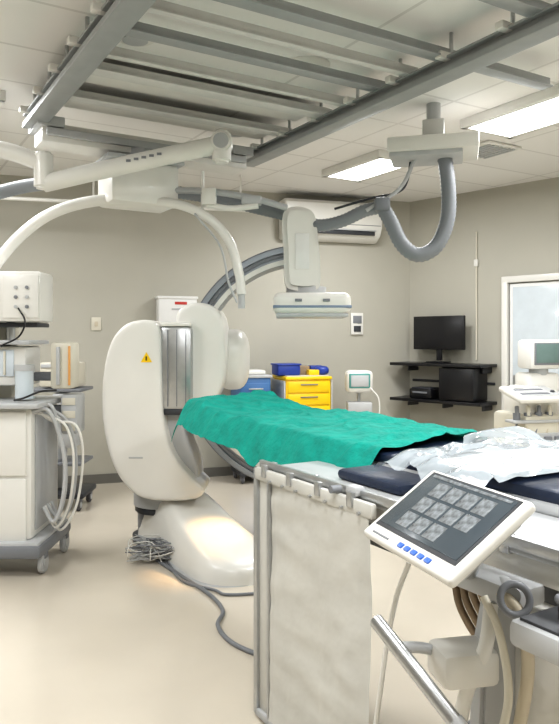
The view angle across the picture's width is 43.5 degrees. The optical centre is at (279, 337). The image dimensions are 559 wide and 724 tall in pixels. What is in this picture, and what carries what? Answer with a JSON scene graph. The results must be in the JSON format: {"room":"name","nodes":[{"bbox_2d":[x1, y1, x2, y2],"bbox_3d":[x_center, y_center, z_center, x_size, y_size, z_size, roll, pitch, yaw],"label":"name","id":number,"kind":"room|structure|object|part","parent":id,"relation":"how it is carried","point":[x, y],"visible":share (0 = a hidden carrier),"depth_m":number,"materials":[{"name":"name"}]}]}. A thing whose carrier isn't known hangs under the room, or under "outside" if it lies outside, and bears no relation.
{"room":"operating room","nodes":[
{"label":"operating room","id":0,"kind":"room"},
{"bbox_2d":[0,129,232,199],"bbox_3d":[-1.307,-1.272,4.600,1.994,0.796,0.320,0,0,0],"label":"support arm","id":1,"kind":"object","parent":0,"point":[219,146],"depth_m":4.55},
{"bbox_2d":[0,175,409,475],"bbox_3d":[-1.319,-0.060,7.715,6.099,3.220,0.120,0,0,-18],"label":"wall","id":2,"kind":"structure","parent":0,"point":[112,265],"depth_m":7.78,"materials":[{"name":"beige paint"}]},
{"bbox_2d":[91,317,100,329],"bbox_3d":[-1.946,-0.150,7.435,0.100,0.140,0.022,0,0,-18],"label":"wall socket plate","id":3,"kind":"object","parent":2,"relation":"attached to","point":[95,321],"visible":1,"depth_m":7.43,"materials":[{"name":"beige plastic"}]},
{"bbox_2d":[68,466,233,483],"bbox_3d":[-1.298,1.500,7.650,6.099,0.100,0.018,0,0,-18],"label":"baseboard","id":4,"kind":"structure","parent":2,"relation":"attached to","point":[215,471],"depth_m":7.49,"materials":[{"name":"plastic"}]},
{"bbox_2d":[155,296,197,321],"bbox_3d":[-1.117,-0.280,7.606,0.440,0.340,0.210,0,0,-18],"label":"box","id":5,"kind":"object","parent":2,"relation":"attached to","point":[167,307],"visible":0.69,"depth_m":7.50,"materials":[{"name":"plastic"}]},
{"bbox_3d":[-1.119,-0.435,7.611,0.440,0.030,0.200,0,0,-18],"label":"lid","id":6,"kind":"part","parent":5,"relation":"part of","materials":[{"name":"plastic"}]},
{"bbox_2d":[279,198,381,243],"bbox_3d":[0.599,-1.357,8.141,1.200,0.455,0.255,0,0,-18],"label":"air conditioner","id":7,"kind":"object","parent":2,"relation":"attached to","point":[367,230],"visible":0.52,"depth_m":8.09,"materials":[{"name":"white plastic"}]},
{"bbox_2d":[317,230,374,235],"bbox_3d":[0.632,-1.220,8.041,1.020,0.050,0.020,0,0,-18],"label":"vent","id":8,"kind":"object","parent":7,"relation":"attached to","point":[332,232],"depth_m":8.10,"materials":[{"name":"plastic"}]},
{"bbox_2d":[351,313,362,334],"bbox_3d":[0.925,-0.170,8.365,0.160,0.260,0.025,0,0,-18],"label":"backplate","id":9,"kind":"object","parent":2,"relation":"attached to","point":[352,314],"visible":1,"depth_m":8.35,"materials":[{"name":"white plastic"}]},
{"bbox_2d":[353,316,361,322],"bbox_3d":[0.929,-0.220,8.351,0.110,0.090,0.010,0,0,-18],"label":"display","id":10,"kind":"object","parent":9,"relation":"attached to","point":[356,319],"visible":1,"depth_m":8.35,"materials":[{"name":"grey plastic"}]},
{"bbox_2d":[354,326,360,331],"bbox_3d":[0.929,-0.110,8.351,0.090,0.070,0.010,0,0,-18],"label":"keypad","id":11,"kind":"object","parent":9,"relation":"attached to","point":[356,328],"visible":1,"depth_m":8.35,"materials":[{"name":"plastic"}]},
{"bbox_2d":[0,475,479,723],"bbox_3d":[-0.250,1.550,3.600,8.300,0.001,10.800,0,0,0],"label":"floor","id":12,"kind":"structure","parent":0,"point":[98,636],"depth_m":3.70,"materials":[{"name":"beige plastic"}]},
{"bbox_2d":[0,271,84,572],"bbox_3d":[-1.921,0.550,4.820,1.179,2.000,0.680,0,0,0],"label":"machine","id":13,"kind":"object","parent":12,"relation":"on","point":[31,523],"visible":1,"depth_m":4.70,"materials":[{"name":"white plastic"}]},
{"bbox_3d":[-2.050,0.690,4.563,0.800,0.420,0.020,0,0,0],"label":"drawer","id":14,"kind":"part","parent":13,"relation":"part of","materials":[{"name":"white plastic"}]},
{"bbox_3d":[-2.050,1.130,4.563,0.800,0.420,0.020,0,0,0],"label":"drawer","id":15,"kind":"part","parent":13,"relation":"part of","materials":[{"name":"white plastic"}]},
{"bbox_2d":[0,340,48,344],"bbox_3d":[-2.030,0.030,4.880,0.720,0.030,0.400,0,0,0],"label":"shelf","id":16,"kind":"object","parent":13,"relation":"attached to","point":[17,342],"depth_m":4.68,"materials":[{"name":"grey plastic"}]},
{"bbox_2d":[0,271,52,339],"bbox_3d":[-1.970,-0.200,4.843,0.720,0.500,0.294,0,0,0],"label":"control box","id":17,"kind":"object","parent":13,"relation":"on","point":[29,292],"depth_m":4.71,"materials":[{"name":"white plastic"}]},
{"bbox_2d":[0,396,60,408],"bbox_3d":[-2.030,0.440,4.820,0.960,0.035,0.660,0,0,0],"label":"countertop","id":18,"kind":"structure","parent":13,"relation":"on","point":[38,402],"depth_m":4.61,"materials":[{"name":"grey plastic"}]},
{"bbox_2d":[34,362,95,510],"bbox_3d":[-2.020,0.800,6.450,0.550,1.500,0.460,0,0,0],"label":"trolley","id":19,"kind":"object","parent":12,"relation":"on","point":[87,489],"visible":0.36,"depth_m":6.33,"materials":[{"name":"grey plastic"}]},
{"bbox_2d":[34,386,92,391],"bbox_3d":[-2.020,0.470,6.450,0.500,0.030,0.420,0,0,0],"label":"shelf","id":20,"kind":"object","parent":19,"relation":"attached to","point":[80,388],"depth_m":6.26,"materials":[{"name":"grey plastic"}]},
{"bbox_2d":[58,455,92,465],"bbox_3d":[-2.020,1.130,6.450,0.500,0.030,0.420,0,0,0],"label":"shelf","id":21,"kind":"object","parent":19,"relation":"attached to","point":[69,457],"depth_m":6.42,"materials":[{"name":"grey plastic"}]},
{"bbox_2d":[125,534,253,655],"bbox_3d":[-0.349,1.474,4.234,0.609,0.152,2.067,0,0,-33],"label":"bundle","id":22,"kind":"object","parent":12,"relation":"on","point":[156,553],"visible":0.82,"depth_m":4.75,"materials":[{"name":"grey plastic"}]},
{"bbox_2d":[102,206,351,587],"bbox_3d":[-0.376,0.295,5.105,1.783,2.511,1.510,0,0,0],"label":"machine","id":23,"kind":"object","parent":12,"relation":"on","point":[152,369],"visible":0.91,"depth_m":4.99,"materials":[{"name":"white plastic"}]},
{"bbox_3d":[-0.745,0.215,5.200,0.230,0.600,0.380,0,0,0],"label":"drive panel","id":24,"kind":"part","parent":23,"relation":"part of","materials":[{"name":"metal"}]},
{"bbox_3d":[-0.212,0.216,5.180,0.991,1.786,0.040,0,0,0],"label":"arc rail","id":25,"kind":"part","parent":23,"relation":"part of","materials":[{"name":"grey metal"}]},
{"bbox_3d":[-0.174,0.216,5.183,0.897,1.617,0.035,0,0,0],"label":"arc rail","id":26,"kind":"part","parent":23,"relation":"part of","materials":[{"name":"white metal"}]},
{"bbox_3d":[0.165,-0.630,5.077,0.100,0.260,0.006,0,0,0],"label":"column panel","id":27,"kind":"part","parent":23,"relation":"part of","materials":[{"name":"plastic"}]},
{"bbox_3d":[0.235,-0.165,5.250,0.520,0.030,0.480,0,0,0],"label":"detector plate","id":28,"kind":"part","parent":23,"relation":"part of","materials":[{"name":"grey plastic"}]},
{"bbox_2d":[231,369,271,483],"bbox_3d":[-0.316,0.948,7.624,0.370,1.205,0.461,0,0,-18],"label":"storage cart","id":29,"kind":"object","parent":12,"relation":"on","point":[257,378],"visible":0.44,"depth_m":7.44,"materials":[{"name":"blue plastic"}]},
{"bbox_3d":[-0.252,0.570,7.425,0.300,0.180,0.020,0,0,-18],"label":"drawer","id":30,"kind":"part","parent":29,"relation":"part of","materials":[{"name":"blue plastic"}]},
{"bbox_2d":[249,369,264,374],"bbox_3d":[-0.318,0.370,7.630,0.260,0.050,0.300,0,0,-18],"label":"tray","id":31,"kind":"object","parent":29,"relation":"on","point":[251,371],"depth_m":7.50,"materials":[{"name":"plastic"}]},
{"bbox_2d":[271,363,332,409],"bbox_3d":[0.229,0.915,7.791,0.622,1.270,0.511,0,0,-18],"label":"cart","id":32,"kind":"object","parent":12,"relation":"on","point":[309,385],"visible":0.44,"depth_m":7.61,"materials":[{"name":"plastic"}]},
{"bbox_3d":[-0.014,0.950,7.718,0.020,0.980,0.460,0,0,-18],"label":"post","id":33,"kind":"part","parent":32,"relation":"part of","materials":[{"name":"grey plastic"}]},
{"bbox_2d":[272,375,331,379],"bbox_3d":[0.245,0.435,7.802,0.540,0.035,0.500,0,0,-18],"label":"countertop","id":34,"kind":"structure","parent":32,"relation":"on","point":[281,377],"depth_m":7.60,"materials":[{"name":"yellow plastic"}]},
{"bbox_3d":[0.318,0.665,7.577,0.480,0.120,0.020,0,0,-18],"label":"drawer","id":35,"kind":"part","parent":32,"relation":"part of","materials":[{"name":"yellow plastic"}]},
{"bbox_3d":[0.318,0.530,7.577,0.480,0.120,0.020,0,0,-18],"label":"drawer","id":36,"kind":"part","parent":32,"relation":"part of","materials":[{"name":"yellow plastic"}]},
{"bbox_3d":[0.318,0.815,7.577,0.480,0.150,0.020,0,0,-18],"label":"drawer","id":37,"kind":"part","parent":32,"relation":"part of","materials":[{"name":"yellow plastic"}]},
{"bbox_3d":[0.504,0.950,7.886,0.020,0.980,0.460,0,0,-18],"label":"post","id":38,"kind":"part","parent":32,"relation":"part of","materials":[{"name":"grey plastic"}]},
{"bbox_2d":[345,370,379,413],"bbox_3d":[0.865,0.950,7.637,0.425,1.200,0.415,0,0,0],"label":"monitor stand","id":39,"kind":"object","parent":12,"relation":"on","point":[356,381],"visible":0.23,"depth_m":7.49,"materials":[{"name":"white plastic"}]},
{"bbox_2d":[345,370,372,392],"bbox_3d":[0.860,0.470,7.600,0.290,0.240,0.200,0,0,-6],"label":"monitor","id":40,"kind":"object","parent":39,"relation":"on","point":[356,381],"depth_m":7.50,"materials":[{"name":"white plastic"}]},
{"bbox_2d":[346,401,371,411],"bbox_3d":[0.860,0.750,7.570,0.260,0.120,0.220,0,0,0],"label":"medical device base","id":41,"kind":"object","parent":39,"relation":"on","point":[358,406],"depth_m":7.46,"materials":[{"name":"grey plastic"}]},
{"bbox_2d":[259,434,558,723],"bbox_3d":[0.278,1.004,2.998,1.390,1.092,3.455,0,0,-31],"label":"examination table","id":42,"kind":"object","parent":12,"relation":"on","point":[506,671],"visible":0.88,"depth_m":1.74,"materials":[{"name":"grey plastic"}]},
{"bbox_2d":[254,464,375,723],"bbox_3d":[0.099,1.020,2.541,0.043,1.030,0.774,0,0,-31],"label":"skirt","id":43,"kind":"object","parent":42,"relation":"attached to","point":[313,587],"visible":1,"depth_m":2.52,"materials":[{"name":"beige fabric"}]},
{"bbox_3d":[-0.088,1.030,2.864,0.030,1.000,0.028,0,0,-31],"label":"post","id":44,"kind":"part","parent":43,"relation":"part of","materials":[{"name":"metal"}]},
{"bbox_3d":[-0.058,1.030,2.823,0.012,0.960,0.100,0,0,-31],"label":"narrow panel","id":45,"kind":"part","parent":43,"relation":"part of","materials":[{"name":"white plastic"}]},
{"bbox_3d":[-0.036,1.030,2.778,0.030,1.000,0.014,0,0,-31],"label":"post","id":46,"kind":"part","parent":43,"relation":"part of","materials":[{"name":"metal"}]},
{"bbox_2d":[171,390,476,467],"bbox_3d":[0.085,0.507,3.915,0.902,0.296,2.297,0,0,-31],"label":"drape","id":47,"kind":"object","parent":42,"relation":"on","point":[260,424],"visible":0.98,"depth_m":3.48,"materials":[{"name":"green fabric"}]},
{"bbox_3d":[0.189,0.510,2.365,0.040,0.026,0.026,0,-31,-31],"label":"rail clamp knob","id":48,"kind":"part","parent":42,"relation":"part of","materials":[{"name":"grey plastic"}]},
{"bbox_3d":[0.288,1.049,1.822,0.051,0.964,0.125,0,0,-27],"label":"white cord","id":49,"kind":"part","parent":42,"relation":"part of","materials":[{"name":"plastic"}]},
{"bbox_3d":[0.367,0.515,2.145,0.018,0.030,1.720,0,0,-31],"label":"rail","id":50,"kind":"part","parent":42,"relation":"part of","materials":[{"name":"metal"}]},
{"bbox_3d":[0.317,0.781,1.655,0.293,0.037,0.037,45,-6,40],"label":"grip handle","id":51,"kind":"part","parent":42,"relation":"part of","materials":[{"name":"metal"}]},
{"bbox_2d":[364,471,535,587],"bbox_3d":[0.410,0.488,1.679,0.267,0.263,0.405,0,0,-19],"label":"control panel","id":52,"kind":"object","parent":42,"relation":"on","point":[446,526],"visible":0.98,"depth_m":1.61,"materials":[{"name":"white plastic"}]},
{"bbox_3d":[0.477,0.548,1.733,0.058,0.143,0.156,0,0,5],"label":"support arm","id":53,"kind":"part","parent":52,"relation":"part of","materials":[{"name":"metal"}]},
{"bbox_3d":[0.512,0.480,3.224,0.640,0.045,3.150,0,0,-31],"label":"mattress","id":54,"kind":"part","parent":42,"relation":"part of","materials":[{"name":"blue leather"}]},
{"bbox_2d":[375,426,558,486],"bbox_3d":[0.808,0.421,2.492,0.965,0.132,0.668,0,0,-35],"label":"linens","id":55,"kind":"object","parent":42,"relation":"on","point":[503,454],"visible":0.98,"depth_m":2.33,"materials":[{"name":"fabric"}]},
{"bbox_3d":[0.609,0.565,1.509,0.030,0.024,0.030,0,0,0],"label":"joystick knob","id":56,"kind":"part","parent":42,"relation":"part of","materials":[{"name":"grey plastic"}]},
{"bbox_2d":[494,340,558,440],"bbox_3d":[2.153,0.782,5.997,0.600,1.535,0.646,0,0,-11],"label":"machine","id":57,"kind":"object","parent":12,"relation":"on","point":[532,403],"visible":0.56,"depth_m":5.92,"materials":[{"name":"beige plastic"}]},
{"bbox_2d":[505,419,558,423],"bbox_3d":[2.110,0.690,5.830,0.440,0.025,0.140,0,0,-14],"label":"shelf","id":58,"kind":"object","parent":57,"relation":"attached to","point":[514,421],"depth_m":5.77,"materials":[{"name":"grey plastic"}]},
{"bbox_2d":[518,340,558,374],"bbox_3d":[2.250,0.168,6.057,0.340,0.305,0.282,0,0,0],"label":"monitor","id":59,"kind":"object","parent":57,"relation":"on","point":[538,356],"depth_m":5.96,"materials":[{"name":"grey plastic"}]},
{"bbox_3d":[2.210,0.870,5.795,0.340,0.170,0.020,0,0,-14],"label":"connector panel","id":60,"kind":"part","parent":57,"relation":"part of","materials":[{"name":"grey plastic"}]},
{"bbox_2d":[0,0,558,201],"bbox_3d":[-0.250,-1.670,3.600,12.677,0.001,13.532,0,0,-31],"label":"ceiling","id":61,"kind":"structure","parent":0,"point":[34,34],"depth_m":4.74,"materials":[{"name":"tile"}]},
{"bbox_2d":[0,90,5,108],"bbox_3d":[-2.177,-1.635,5.224,0.050,0.070,1.200,0,0,-31],"label":"frame","id":62,"kind":"object","parent":61,"relation":"attached to","point":[2,92],"visible":1,"depth_m":4.72,"materials":[{"name":"white plastic"}]},
{"bbox_2d":[120,36,153,46],"bbox_3d":[-0.790,-1.646,3.830,0.280,0.043,0.280,0,0,0],"label":"air diffuser","id":63,"kind":"object","parent":61,"relation":"in","point":[127,40],"depth_m":3.85,"materials":[{"name":"white metal"}]},
{"bbox_2d":[292,56,329,75],"bbox_3d":[0.170,-1.646,4.280,0.280,0.043,0.280,0,0,0],"label":"air diffuser","id":64,"kind":"object","parent":61,"relation":"in","point":[320,61],"depth_m":4.17,"materials":[{"name":"white metal"}]},
{"bbox_2d":[178,102,478,261],"bbox_3d":[0.246,-1.103,5.013,2.407,1.133,0.581,0,0,0],"label":"carriage","id":65,"kind":"object","parent":61,"relation":"hanging from","point":[434,147],"depth_m":4.94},
{"bbox_2d":[376,149,389,159],"bbox_3d":[1.074,-1.635,6.326,0.480,0.070,0.040,0,0,-31],"label":"frame","id":66,"kind":"object","parent":61,"relation":"attached to","point":[385,153],"visible":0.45,"depth_m":6.22,"materials":[{"name":"white metal"}]},
{"bbox_2d":[460,119,512,138],"bbox_3d":[1.629,-1.635,5.481,0.560,0.070,0.040,0,0,-31],"label":"frame","id":67,"kind":"object","parent":61,"relation":"attached to","point":[461,120],"visible":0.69,"depth_m":5.45,"materials":[{"name":"white metal"}]},
{"bbox_2d":[478,140,521,158],"bbox_3d":[1.831,-1.652,6.174,0.570,0.031,0.570,0,0,0],"label":"ceiling vent grille","id":68,"kind":"object","parent":61,"relation":"in","point":[487,149],"depth_m":6.08,"materials":[{"name":"white metal"}]},
{"bbox_2d":[463,84,558,129],"bbox_3d":[1.729,-1.635,4.819,0.050,0.070,1.280,0,0,-31],"label":"frame","id":69,"kind":"object","parent":61,"relation":"attached to","point":[550,93],"visible":1,"depth_m":4.92,"materials":[{"name":"white metal"}]},
{"bbox_2d":[471,97,558,136],"bbox_3d":[1.948,-1.608,4.950,0.460,0.010,1.200,0,0,-31],"label":"ceiling light","id":70,"kind":"object","parent":61,"relation":"in","point":[546,113],"visible":1,"depth_m":5.16,"materials":[{"name":"white plastic"}]},
{"bbox_2d":[510,122,558,137],"bbox_3d":[2.167,-1.635,5.081,0.051,0.070,1.280,0,0,-31],"label":"frame","id":71,"kind":"object","parent":61,"relation":"attached to","point":[556,123],"visible":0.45,"depth_m":5.40,"materials":[{"name":"white metal"}]},
{"bbox_2d":[19,0,558,174],"bbox_3d":[0.679,-1.495,3.645,3.078,0.350,4.749,0,0,-31],"label":"rails","id":72,"kind":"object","parent":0,"point":[114,20],"depth_m":4.03,"materials":[{"name":"grey metal"}]},
{"bbox_2d":[1,175,248,212],"bbox_3d":[-1.796,-1.481,6.784,3.737,0.378,0.068,0,0,-16],"label":"track","id":73,"kind":"object","parent":72,"relation":"hanging from","point":[93,183],"visible":0.26,"depth_m":6.65,"materials":[{"name":"white metal"}]},
{"bbox_2d":[0,147,287,308],"bbox_3d":[-1.071,-0.790,5.039,2.233,1.160,0.556,0,0,-12],"label":"support arm","id":74,"kind":"object","parent":72,"relation":"hanging from","point":[154,190],"visible":0.98,"depth_m":4.94,"materials":[{"name":"white plastic"}]},
{"bbox_3d":[-1.020,-1.300,5.050,0.160,0.140,0.160,0,0,0],"label":"carriage post","id":75,"kind":"part","parent":74,"relation":"part of","materials":[{"name":"grey plastic"}]},
{"bbox_3d":[-1.020,-1.250,5.050,0.560,0.030,0.400,0,0,-31],"label":"carriage block trim","id":76,"kind":"part","parent":74,"relation":"part of","materials":[{"name":"grey plastic"}]},
{"bbox_3d":[-0.550,-1.045,5.000,0.024,0.290,0.024,0,0,0],"label":"drop rod","id":77,"kind":"part","parent":74,"relation":"part of","materials":[{"name":"white metal"}]},
{"bbox_3d":[-0.813,-1.600,5.041,1.700,0.020,0.300,0,0,-31],"label":"infill panel","id":78,"kind":"part","parent":72,"relation":"part of","materials":[{"name":"grey metal"}]},
{"bbox_3d":[-0.689,-1.555,4.835,1.800,0.050,0.055,0,0,-31],"label":"cross rail","id":79,"kind":"part","parent":72,"relation":"part of","materials":[{"name":"grey metal"}]},
{"bbox_3d":[-0.535,-1.600,4.578,1.700,0.020,0.300,0,0,-31],"label":"infill panel","id":80,"kind":"part","parent":72,"relation":"part of","materials":[{"name":"grey metal"}]},
{"bbox_3d":[-0.421,-1.555,4.389,1.800,0.050,0.060,0,0,-31],"label":"cross rail","id":81,"kind":"part","parent":72,"relation":"part of","materials":[{"name":"grey metal"}]},
{"bbox_3d":[-0.287,-1.555,4.167,1.800,0.050,0.028,0,0,-31],"label":"cross rail","id":82,"kind":"part","parent":72,"relation":"part of","materials":[{"name":"grey metal"}]},
{"bbox_3d":[-0.112,-1.555,3.875,1.800,0.050,0.047,0,0,-31],"label":"cross rail","id":83,"kind":"part","parent":72,"relation":"part of","materials":[{"name":"grey metal"}]},
{"bbox_3d":[0.032,-1.555,3.635,1.800,0.050,0.028,0,0,-31],"label":"cross rail","id":84,"kind":"part","parent":72,"relation":"part of","materials":[{"name":"grey metal"}]},
{"bbox_2d":[321,170,358,181],"bbox_3d":[0.631,-1.635,7.063,0.480,0.070,0.040,0,0,-31],"label":"frame","id":85,"kind":"object","parent":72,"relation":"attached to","point":[321,170],"visible":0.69,"depth_m":7.02,"materials":[{"name":"white metal"}]},
{"bbox_2d":[323,149,382,176],"bbox_3d":[0.668,-1.635,6.584,0.050,0.070,0.900,0,0,-31],"label":"frame","id":86,"kind":"object","parent":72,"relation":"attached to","point":[369,157],"visible":1,"depth_m":6.53,"materials":[{"name":"white metal"}]},
{"bbox_2d":[328,159,397,180],"bbox_3d":[0.853,-1.608,6.695,0.380,0.010,0.820,0,0,-31],"label":"ceiling light","id":87,"kind":"object","parent":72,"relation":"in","point":[379,166],"visible":0.74,"depth_m":6.70,"materials":[{"name":"white plastic"}]},
{"bbox_2d":[359,167,407,181],"bbox_3d":[1.037,-1.635,6.806,0.051,0.070,0.900,0,0,-31],"label":"frame","id":88,"kind":"object","parent":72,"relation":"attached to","point":[394,170],"visible":0.24,"depth_m":6.85,"materials":[{"name":"white metal"}]},
{"bbox_3d":[0.519,-1.555,3.601,2.600,0.050,0.047,0,0,-31],"label":"cross rail","id":89,"kind":"part","parent":72,"relation":"part of","materials":[{"name":"grey metal"}]},
{"bbox_3d":[1.010,-1.555,3.173,3.000,0.050,0.050,0,0,-31],"label":"cross rail","id":90,"kind":"part","parent":72,"relation":"part of","materials":[{"name":"grey metal"}]},
{"bbox_2d":[410,177,558,430],"bbox_3d":[2.643,-0.060,7.612,0.120,3.220,2.871,0,0,-44],"label":"wall","id":91,"kind":"structure","parent":0,"point":[516,226],"depth_m":7.92,"materials":[{"name":"beige paint"}]},
{"bbox_2d":[390,361,496,410],"bbox_3d":[1.868,0.546,8.052,0.380,0.518,1.200,0,0,-44],"label":"wall shelf unit","id":92,"kind":"object","parent":91,"relation":"attached to","point":[486,368],"visible":0.91,"depth_m":7.88,"materials":[{"name":"black plastic"}]},
{"bbox_2d":[410,386,438,398],"bbox_3d":[1.705,0.638,8.200,0.226,0.124,0.300,0,0,-44],"label":"printer","id":93,"kind":"object","parent":92,"relation":"on","point":[424,392],"visible":0.96,"depth_m":8.11,"materials":[{"name":"black plastic"}]},
{"bbox_3d":[1.708,0.583,8.203,0.180,0.015,0.260,0,0,-44],"label":"lid","id":94,"kind":"part","parent":93,"relation":"part of","materials":[{"name":"plastic"}]},
{"bbox_2d":[414,315,465,362],"bbox_3d":[1.873,0.015,8.140,0.250,0.540,0.680,0,0,-44],"label":"computer monitor","id":95,"kind":"object","parent":92,"relation":"on","point":[438,333],"visible":1,"depth_m":8.08,"materials":[{"name":"black plastic"}]},
{"bbox_3d":[1.861,0.305,8.045,0.360,0.035,1.200,0,0,-44],"label":"shelf","id":96,"kind":"part","parent":92,"relation":"part of","materials":[{"name":"black plastic"}]},
{"bbox_3d":[1.861,0.720,8.045,0.360,0.035,1.200,0,0,-44],"label":"shelf","id":97,"kind":"part","parent":92,"relation":"part of","materials":[{"name":"black plastic"}]},
{"bbox_3d":[2.011,0.510,8.163,0.015,0.030,1.100,0,0,-44],"label":"rail","id":98,"kind":"part","parent":92,"relation":"part of","materials":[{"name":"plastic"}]},
{"bbox_2d":[439,367,486,401],"bbox_3d":[2.054,0.515,7.842,0.305,0.360,0.440,0,0,-44],"label":"desktop computer","id":99,"kind":"object","parent":92,"relation":"on","point":[455,383],"visible":0.98,"depth_m":7.71,"materials":[{"name":"black plastic"}]},
{"bbox_2d":[476,232,476,359],"bbox_3d":[2.231,-0.475,7.930,0.020,1.450,0.020,0,0,0],"label":"trim","id":100,"kind":"structure","parent":91,"relation":"attached to","point":[476,232],"depth_m":7.92,"materials":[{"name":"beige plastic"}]},
{"bbox_2d":[474,259,478,266],"bbox_3d":[2.227,-0.850,7.926,0.030,0.080,0.050,0,0,-44],"label":"switch","id":101,"kind":"object","parent":91,"relation":"attached to","point":[476,261],"depth_m":7.92,"materials":[{"name":"white plastic"}]},
{"bbox_2d":[501,282,509,409],"bbox_3d":[2.474,0.440,7.658,0.070,2.220,0.070,0,0,-44],"label":"frame","id":102,"kind":"object","parent":91,"relation":"attached to","point":[505,287],"visible":0.55,"depth_m":7.63,"materials":[{"name":"white wood"}]},
{"bbox_2d":[501,273,558,391],"bbox_3d":[2.902,0.070,7.216,0.070,1.480,1.300,0,0,-44],"label":"window","id":103,"kind":"structure","parent":91,"relation":"in","point":[535,308],"depth_m":7.42,"materials":[{"name":"white glass"}]},
{"bbox_2d":[510,281,558,384],"bbox_3d":[2.916,0.470,7.229,0.030,2.120,1.140,0,0,-44],"label":"window frame","id":104,"kind":"structure","parent":91,"relation":"in","point":[550,282],"depth_m":7.60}
]}

